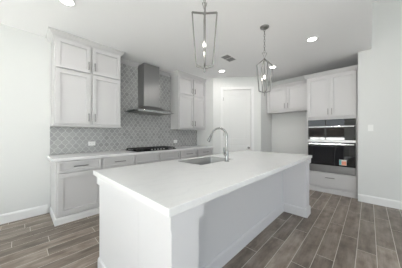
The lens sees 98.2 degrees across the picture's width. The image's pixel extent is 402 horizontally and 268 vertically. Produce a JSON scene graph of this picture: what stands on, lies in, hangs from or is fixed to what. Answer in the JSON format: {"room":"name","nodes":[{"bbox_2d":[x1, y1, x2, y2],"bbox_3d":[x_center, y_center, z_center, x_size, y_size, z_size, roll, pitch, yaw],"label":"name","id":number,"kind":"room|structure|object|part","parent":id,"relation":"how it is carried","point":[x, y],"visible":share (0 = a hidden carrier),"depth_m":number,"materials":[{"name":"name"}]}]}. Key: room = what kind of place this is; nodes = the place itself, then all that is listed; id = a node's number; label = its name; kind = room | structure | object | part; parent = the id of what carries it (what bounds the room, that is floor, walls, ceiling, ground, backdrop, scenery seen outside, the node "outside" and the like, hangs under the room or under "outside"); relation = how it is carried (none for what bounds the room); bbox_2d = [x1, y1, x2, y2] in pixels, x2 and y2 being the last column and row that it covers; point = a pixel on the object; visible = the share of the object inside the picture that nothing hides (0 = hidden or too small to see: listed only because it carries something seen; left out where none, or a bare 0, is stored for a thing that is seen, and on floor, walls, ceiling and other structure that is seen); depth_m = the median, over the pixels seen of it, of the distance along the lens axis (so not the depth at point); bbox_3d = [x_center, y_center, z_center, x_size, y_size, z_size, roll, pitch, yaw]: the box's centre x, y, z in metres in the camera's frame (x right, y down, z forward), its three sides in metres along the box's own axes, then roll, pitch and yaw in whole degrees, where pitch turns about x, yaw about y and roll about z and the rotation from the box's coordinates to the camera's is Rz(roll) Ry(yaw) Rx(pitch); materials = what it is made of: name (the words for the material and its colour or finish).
{"room":"kitchen","nodes":[
{"label":"kitchen","id":0,"kind":"room"},
{"bbox_2d":[0,23,194,214],"bbox_3d":[-2.152,-0.140,3.163,0.150,2.780,9.060,0,0,44],"label":"wall","id":1,"kind":"structure","parent":0,"point":[25,57],"depth_m":2.58,"materials":[{"name":"white paint"}]},
{"bbox_2d":[0,204,47,224],"bbox_3d":[-3.783,1.183,1.356,0.014,0.135,3.895,0,0,44],"label":"baseboard","id":2,"kind":"structure","parent":1,"relation":"attached to","point":[39,210],"depth_m":2.56,"materials":[{"name":"white paint"}]},
{"bbox_2d":[46,26,125,127],"bbox_3d":[-1.929,-0.823,2.999,0.394,1.410,1.090,0,0,44],"label":"upper cabinet","id":3,"kind":"object","parent":1,"relation":"attached to","point":[85,73],"visible":1,"depth_m":2.83,"materials":[{"name":"grey paint"}]},
{"bbox_3d":[-1.989,-1.218,2.727,0.030,0.435,0.447,0,0,44],"label":"door","id":4,"kind":"part","parent":3,"relation":"part of","materials":[{"name":"grey paint"}]},
{"bbox_3d":[-1.989,-0.569,2.727,0.030,0.813,0.447,0,0,44],"label":"door","id":5,"kind":"part","parent":3,"relation":"part of","materials":[{"name":"grey paint"}]},
{"bbox_3d":[-1.948,-0.132,3.017,0.337,0.028,0.982,0,0,44],"label":"light rail","id":6,"kind":"part","parent":3,"relation":"part of","materials":[{"name":"grey paint"}]},
{"bbox_3d":[-1.928,-1.488,2.998,0.391,0.080,1.090,0,0,44],"label":"crown molding","id":7,"kind":"part","parent":3,"relation":"part of","materials":[{"name":"grey paint"}]},
{"bbox_3d":[-1.659,-1.218,3.068,0.030,0.435,0.447,0,0,44],"label":"door","id":8,"kind":"part","parent":3,"relation":"part of","materials":[{"name":"grey paint"}]},
{"bbox_3d":[-1.659,-0.569,3.068,0.030,0.813,0.447,0,0,44],"label":"door","id":9,"kind":"part","parent":3,"relation":"part of","materials":[{"name":"grey paint"}]},
{"bbox_2d":[50,63,196,154],"bbox_3d":[-1.267,-0.560,3.964,0.008,1.790,3.296,0,0,44],"label":"backsplash","id":10,"kind":"structure","parent":1,"relation":"attached to","point":[137,130],"depth_m":3.71,"materials":[{"name":"grey tile"}]},
{"bbox_2d":[88,141,94,145],"bbox_3d":[-2.001,0.175,3.191,0.008,0.075,0.115,0,0,44],"label":"wall outlet","id":11,"kind":"object","parent":10,"relation":"attached to","point":[92,143],"visible":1,"depth_m":3.19,"materials":[{"name":"white plastic"}]},
{"bbox_2d":[121,58,169,75],"bbox_3d":[-1.242,-1.490,3.952,0.062,0.080,1.240,0,0,44],"label":"trim","id":12,"kind":"structure","parent":1,"relation":"attached to","point":[123,61],"depth_m":3.74,"materials":[{"name":"grey paint"}]},
{"bbox_2d":[128,63,171,115],"bbox_3d":[-1.077,-0.969,3.786,0.510,1.053,0.980,0,0,44],"label":"range hood","id":13,"kind":"object","parent":1,"relation":"attached to","point":[148,75],"visible":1,"depth_m":3.75,"materials":[{"name":"silver metal"}]},
{"bbox_2d":[169,70,206,129],"bbox_3d":[-0.336,-0.823,4.649,0.394,1.410,1.010,0,0,44],"label":"upper cabinet","id":14,"kind":"object","parent":1,"relation":"attached to","point":[187,90],"visible":1,"depth_m":4.44,"materials":[{"name":"grey paint"}]},
{"bbox_3d":[-0.370,-1.218,4.403,0.030,0.435,0.440,0,0,44],"label":"door","id":15,"kind":"part","parent":14,"relation":"part of","materials":[{"name":"grey paint"}]},
{"bbox_3d":[-0.370,-0.569,4.403,0.030,0.813,0.440,0,0,44],"label":"door","id":16,"kind":"part","parent":14,"relation":"part of","materials":[{"name":"grey paint"}]},
{"bbox_3d":[-0.335,-0.132,4.686,0.337,0.028,0.956,0,0,44],"label":"light rail","id":17,"kind":"part","parent":14,"relation":"part of","materials":[{"name":"grey paint"}]},
{"bbox_3d":[-0.335,-1.488,4.648,0.391,0.080,1.010,0,0,44],"label":"crown molding","id":18,"kind":"part","parent":14,"relation":"part of","materials":[{"name":"grey paint"}]},
{"bbox_3d":[-0.045,-1.218,4.740,0.030,0.435,0.440,0,0,44],"label":"door","id":19,"kind":"part","parent":14,"relation":"part of","materials":[{"name":"grey paint"}]},
{"bbox_3d":[-0.045,-0.569,4.740,0.030,0.813,0.440,0,0,44],"label":"door","id":20,"kind":"part","parent":14,"relation":"part of","materials":[{"name":"grey paint"}]},
{"bbox_2d":[0,0,372,81],"bbox_3d":[-0.821,-1.590,1.877,3.850,0.120,9.060,0,0,44],"label":"ceiling","id":21,"kind":"structure","parent":0,"point":[158,33],"depth_m":2.57,"materials":[{"name":"white paint"}]},
{"bbox_2d":[58,0,75,6],"bbox_3d":[-1.541,-1.525,2.003,0.176,0.010,0.176,0,0,44],"label":"recessed light","id":22,"kind":"object","parent":21,"relation":"in","point":[71,3],"visible":1,"depth_m":2.02,"materials":[{"name":"white paint"}]},
{"bbox_2d":[191,0,217,72],"bbox_3d":[0.033,-1.042,1.581,0.177,0.975,0.177,0,0,44],"label":"pendant lantern","id":23,"kind":"object","parent":21,"relation":"hanging from","point":[204,13],"visible":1,"depth_m":1.57,"materials":[{"name":"grey metal"}]},
{"bbox_3d":[-0.028,-0.853,1.580,0.091,0.517,0.091,0,0,44],"label":"frame arm","id":24,"kind":"part","parent":23,"relation":"part of","materials":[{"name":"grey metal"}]},
{"bbox_3d":[0.034,-0.853,1.520,0.012,0.517,0.117,0,0,-1],"label":"frame arm","id":25,"kind":"part","parent":23,"relation":"part of","materials":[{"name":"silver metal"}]},
{"bbox_3d":[0.093,-0.853,1.582,0.117,0.517,0.012,0,0,-1],"label":"frame arm","id":26,"kind":"part","parent":23,"relation":"part of","materials":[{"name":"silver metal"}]},
{"bbox_2d":[220,54,236,61],"bbox_3d":[0.554,-1.525,3.503,0.200,0.008,0.340,0,0,44],"label":"ceiling vent","id":27,"kind":"object","parent":21,"relation":"in","point":[227,57],"visible":1,"depth_m":3.51,"materials":[{"name":"grey metal"}]},
{"bbox_2d":[256,24,272,95],"bbox_3d":[0.908,-1.035,2.488,0.173,0.990,0.173,0,0,44],"label":"pendant lantern","id":28,"kind":"object","parent":21,"relation":"hanging from","point":[265,26],"visible":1,"depth_m":2.48,"materials":[{"name":"grey metal"}]},
{"bbox_3d":[0.850,-0.830,2.486,0.091,0.488,0.091,0,0,44],"label":"frame arm","id":29,"kind":"part","parent":28,"relation":"part of","materials":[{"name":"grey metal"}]},
{"bbox_3d":[0.907,-0.830,2.546,0.012,0.488,0.116,0,0,-1],"label":"frame arm","id":30,"kind":"part","parent":28,"relation":"part of","materials":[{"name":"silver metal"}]},
{"bbox_3d":[0.909,-0.830,2.429,0.012,0.488,0.116,0,0,-1],"label":"frame arm","id":31,"kind":"part","parent":28,"relation":"part of","materials":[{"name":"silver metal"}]},
{"bbox_3d":[0.966,-0.830,2.489,0.116,0.488,0.012,0,0,-1],"label":"frame arm","id":32,"kind":"part","parent":28,"relation":"part of","materials":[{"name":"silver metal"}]},
{"bbox_2d":[306,36,318,41],"bbox_3d":[1.790,-1.525,2.804,0.176,0.010,0.176,0,0,44],"label":"recessed light","id":33,"kind":"object","parent":21,"relation":"in","point":[313,38],"visible":1,"depth_m":2.80,"materials":[{"name":"white"}]},
{"bbox_2d":[0,190,401,267],"bbox_3d":[0.733,1.300,0.377,8.170,0.100,9.060,0,0,44],"label":"floor","id":34,"kind":"structure","parent":0,"point":[339,231],"depth_m":2.04,"materials":[{"name":"brown wood"}]},
{"bbox_2d":[50,158,100,225],"bbox_3d":[-1.980,0.813,2.753,0.663,0.874,0.576,0,0,44],"label":"base cabinet","id":35,"kind":"object","parent":34,"relation":"on","point":[74,186],"visible":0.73,"depth_m":2.53,"materials":[{"name":"grey paint"}]},
{"bbox_3d":[-1.991,1.202,2.764,0.596,0.095,0.576,0,0,44],"label":"trim","id":36,"kind":"part","parent":35,"relation":"part of","materials":[{"name":"white paint"}]},
{"bbox_3d":[-1.772,0.462,2.563,0.030,0.147,0.528,0,0,44],"label":"drawer","id":37,"kind":"part","parent":35,"relation":"part of","materials":[{"name":"grey paint"}]},
{"bbox_3d":[-1.772,0.838,2.563,0.030,0.575,0.528,0,0,44],"label":"door","id":38,"kind":"part","parent":35,"relation":"part of","materials":[{"name":"grey paint"}]},
{"bbox_2d":[47,145,212,161],"bbox_3d":[-1.052,0.355,3.729,0.625,0.039,3.333,0,0,44],"label":"countertop","id":39,"kind":"structure","parent":35,"relation":"on","point":[76,156],"depth_m":3.00,"materials":[{"name":"white stone"}]},
{"bbox_2d":[127,146,175,151],"bbox_3d":[-1.048,0.311,3.730,0.500,0.050,0.914,0,0,44],"label":"gas cooktop","id":40,"kind":"object","parent":39,"relation":"in","point":[153,148],"visible":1,"depth_m":3.61,"materials":[{"name":"black metal"}]},
{"bbox_3d":[-1.048,0.329,3.730,0.500,0.014,0.914,0,0,44],"label":"cooktop plate","id":41,"kind":"part","parent":40,"relation":"part of","materials":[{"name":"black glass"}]},
{"bbox_2d":[101,155,134,169],"bbox_3d":[-1.590,0.813,3.157,0.663,0.874,0.543,0,0,44],"label":"base cabinet","id":42,"kind":"object","parent":34,"relation":"on","point":[129,160],"visible":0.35,"depth_m":2.93,"materials":[{"name":"grey paint"}]},
{"bbox_3d":[-1.387,0.693,2.961,0.030,0.285,0.511,0,0,44],"label":"drawer","id":43,"kind":"part","parent":42,"relation":"part of","materials":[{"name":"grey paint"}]},
{"bbox_2d":[135,153,158,164],"bbox_3d":[-1.221,0.813,3.539,0.663,0.874,0.515,0,0,44],"label":"base cabinet","id":44,"kind":"object","parent":34,"relation":"on","point":[151,157],"visible":0.23,"depth_m":3.32,"materials":[{"name":"grey paint"}]},
{"bbox_2d":[159,151,179,161],"bbox_3d":[-0.859,0.813,3.914,0.663,0.874,0.523,0,0,44],"label":"base cabinet","id":45,"kind":"object","parent":34,"relation":"on","point":[174,155],"visible":0.25,"depth_m":3.69,"materials":[{"name":"grey paint"}]},
{"bbox_2d":[179,149,196,158],"bbox_3d":[-0.486,0.813,4.300,0.663,0.874,0.548,0,0,44],"label":"base cabinet","id":46,"kind":"object","parent":34,"relation":"on","point":[184,154],"visible":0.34,"depth_m":4.08,"materials":[{"name":"grey paint"}]},
{"bbox_2d":[97,159,310,267],"bbox_3d":[0.373,0.813,2.175,1.174,0.874,2.691,0,0,44],"label":"kitchen island","id":47,"kind":"object","parent":34,"relation":"on","point":[132,234],"visible":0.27,"depth_m":1.47,"materials":[{"name":"white paint"}]},
{"bbox_3d":[-0.195,0.813,1.008,0.330,0.874,0.185,0,0,44],"label":"post","id":48,"kind":"part","parent":47,"relation":"part of","materials":[{"name":"white paint"}]},
{"bbox_2d":[93,150,311,217],"bbox_3d":[0.385,0.356,2.173,1.175,0.040,2.739,0,0,44],"label":"island countertop","id":49,"kind":"structure","parent":47,"relation":"on","point":[171,188],"depth_m":1.38,"materials":[{"name":"white stone"}]},
{"bbox_2d":[179,156,231,164],"bbox_3d":[0.077,0.450,2.261,0.428,0.228,0.658,0,0,44],"label":"sink","id":50,"kind":"object","parent":49,"relation":"in","point":[210,159],"visible":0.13,"depth_m":2.51,"materials":[{"name":"silver metal"}]},
{"bbox_2d":[207,127,228,161],"bbox_3d":[0.204,0.126,2.186,0.305,0.420,0.082,0,0,30],"label":"kitchen faucet","id":51,"kind":"object","parent":49,"relation":"on","point":[226,152],"visible":1,"depth_m":2.12,"materials":[{"name":"silver metal"}]},
{"bbox_3d":[0.395,1.183,2.154,1.105,0.133,2.683,0,0,44],"label":"trim","id":52,"kind":"part","parent":47,"relation":"part of","materials":[{"name":"white paint"}]},
{"bbox_3d":[1.520,0.813,2.783,0.330,0.874,0.185,0,0,44],"label":"post","id":53,"kind":"part","parent":47,"relation":"part of","materials":[{"name":"white paint"}]},
{"bbox_2d":[197,148,211,156],"bbox_3d":[-0.097,0.813,4.703,0.663,0.874,0.568,0,0,44],"label":"base cabinet","id":54,"kind":"object","parent":34,"relation":"on","point":[208,151],"visible":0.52,"depth_m":4.47,"materials":[{"name":"grey paint"}]},
{"bbox_2d":[303,65,357,198],"bbox_3d":[2.893,-0.035,3.889,0.934,2.570,0.686,0,0,44],"label":"tall cabinet","id":55,"kind":"object","parent":34,"relation":"on","point":[332,94],"visible":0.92,"depth_m":3.60,"materials":[{"name":"grey paint"}]},
{"bbox_3d":[2.564,-0.795,3.800,0.410,0.860,0.030,0,0,44],"label":"door","id":56,"kind":"part","parent":55,"relation":"part of","materials":[{"name":"grey paint"}]},
{"bbox_3d":[2.760,-1.280,3.753,0.934,0.080,0.306,0,0,44],"label":"crown molding","id":57,"kind":"part","parent":55,"relation":"part of","materials":[{"name":"grey paint"}]},
{"bbox_2d":[308,118,355,175],"bbox_3d":[2.870,0.254,3.818,0.804,1.118,0.580,0,0,44],"label":"wall oven","id":58,"kind":"object","parent":55,"relation":"in","point":[331,143],"visible":0.95,"depth_m":3.61,"materials":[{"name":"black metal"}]},
{"bbox_3d":[2.687,-0.150,3.629,0.764,0.022,0.054,0,0,44],"label":"door handle","id":59,"kind":"part","parent":58,"relation":"part of","materials":[{"name":"silver metal"}]},
{"bbox_3d":[2.714,-0.020,3.657,0.804,0.290,0.028,0,0,44],"label":"microwave door","id":60,"kind":"part","parent":58,"relation":"part of","materials":[{"name":"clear glass"}]},
{"bbox_3d":[2.718,-0.236,3.661,0.804,0.133,0.018,0,0,44],"label":"control panel","id":61,"kind":"part","parent":58,"relation":"part of","materials":[{"name":"clear glass"}]},
{"bbox_3d":[2.713,0.973,3.656,0.824,0.285,0.030,0,0,44],"label":"drawer","id":62,"kind":"part","parent":55,"relation":"part of","materials":[{"name":"grey paint"}]},
{"bbox_3d":[2.712,1.202,3.668,0.850,0.095,0.016,0,0,44],"label":"trim","id":63,"kind":"part","parent":55,"relation":"part of","materials":[{"name":"grey paint"}]},
{"bbox_3d":[2.862,-0.795,3.513,0.410,0.860,0.030,0,0,44],"label":"door","id":64,"kind":"part","parent":55,"relation":"part of","materials":[{"name":"grey paint"}]},
{"bbox_2d":[197,78,212,154],"bbox_3d":[0.136,-0.140,4.971,0.630,2.780,0.100,0,0,44],"label":"wall","id":65,"kind":"structure","parent":0,"point":[202,135],"depth_m":4.86,"materials":[{"name":"white paint"}]},
{"bbox_2d":[213,77,260,154],"bbox_3d":[0.966,-0.140,4.733,1.273,2.780,0.100,0,0,3],"label":"wall","id":66,"kind":"structure","parent":0,"point":[218,82],"depth_m":4.69,"materials":[{"name":"white paint"}]},
{"bbox_2d":[223,90,250,152],"bbox_3d":[0.969,0.028,4.685,0.738,2.428,0.116,0,0,3],"label":"door","id":67,"kind":"structure","parent":66,"relation":"in","point":[236,103],"depth_m":4.70,"materials":[{"name":"white paint"}]},
{"bbox_3d":[0.973,-0.020,4.709,0.420,1.980,0.009,0,0,3],"label":"raised panel","id":68,"kind":"part","parent":67,"relation":"part of","materials":[{"name":"white paint"}]},
{"bbox_2d":[221,87,253,153],"bbox_3d":[0.972,-0.007,4.675,0.890,2.515,0.017,0,0,3],"label":"trim","id":69,"kind":"structure","parent":66,"relation":"attached to","point":[222,88],"depth_m":4.66,"materials":[{"name":"white paint"}]},
{"bbox_2d":[261,78,270,151],"bbox_3d":[1.808,-0.140,4.938,0.100,2.780,0.704,0,0,44],"label":"wall","id":70,"kind":"structure","parent":0,"point":[265,118],"depth_m":4.86,"materials":[{"name":"white paint"}]},
{"bbox_2d":[271,65,353,154],"bbox_3d":[2.263,-0.140,5.093,3.520,2.780,0.150,0,0,44],"label":"wall","id":71,"kind":"structure","parent":0,"point":[288,130],"depth_m":4.81,"materials":[{"name":"white paint"}]},
{"bbox_2d":[267,79,306,113],"bbox_3d":[2.334,-0.950,4.653,1.050,0.740,0.379,0,0,44],"label":"upper cabinet","id":72,"kind":"object","parent":71,"relation":"attached to","point":[291,97],"visible":0.88,"depth_m":4.52,"materials":[{"name":"grey paint"}]},
{"bbox_3d":[2.052,-0.930,4.733,0.493,0.590,0.030,0,0,44],"label":"door","id":73,"kind":"part","parent":72,"relation":"part of","materials":[{"name":"grey paint"}]},
{"bbox_3d":[2.245,-0.595,4.560,1.050,0.030,0.030,0,0,44],"label":"light rail","id":74,"kind":"part","parent":72,"relation":"part of","materials":[{"name":"grey paint"}]},
{"bbox_3d":[2.226,-1.280,4.540,1.050,0.080,0.066,0,0,44],"label":"crown molding","id":75,"kind":"part","parent":72,"relation":"part of","materials":[{"name":"grey paint"}]},
{"bbox_3d":[2.424,-0.930,4.374,0.493,0.590,0.030,0,0,44],"label":"door","id":76,"kind":"part","parent":72,"relation":"part of","materials":[{"name":"grey paint"}]},
{"bbox_2d":[358,0,401,200],"bbox_3d":[4.822,-0.550,2.079,4.350,3.600,0.930,0,0,44],"label":"wall","id":77,"kind":"structure","parent":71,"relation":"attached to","point":[380,66],"depth_m":3.03,"materials":[{"name":"white paint"}]},
{"bbox_2d":[368,125,372,130],"bbox_3d":[3.053,-0.110,3.132,0.070,0.115,0.010,0,0,44],"label":"light switch","id":78,"kind":"object","parent":77,"relation":"attached to","point":[370,127],"visible":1,"depth_m":3.13,"materials":[{"name":"white plastic"}]},
{"bbox_2d":[358,194,401,209],"bbox_3d":[4.494,1.183,1.739,4.350,0.135,0.014,0,0,44],"label":"baseboard","id":79,"kind":"object","parent":77,"relation":"attached to","point":[385,202],"visible":1,"depth_m":3.04,"materials":[{"name":"white paint"}]}
]}

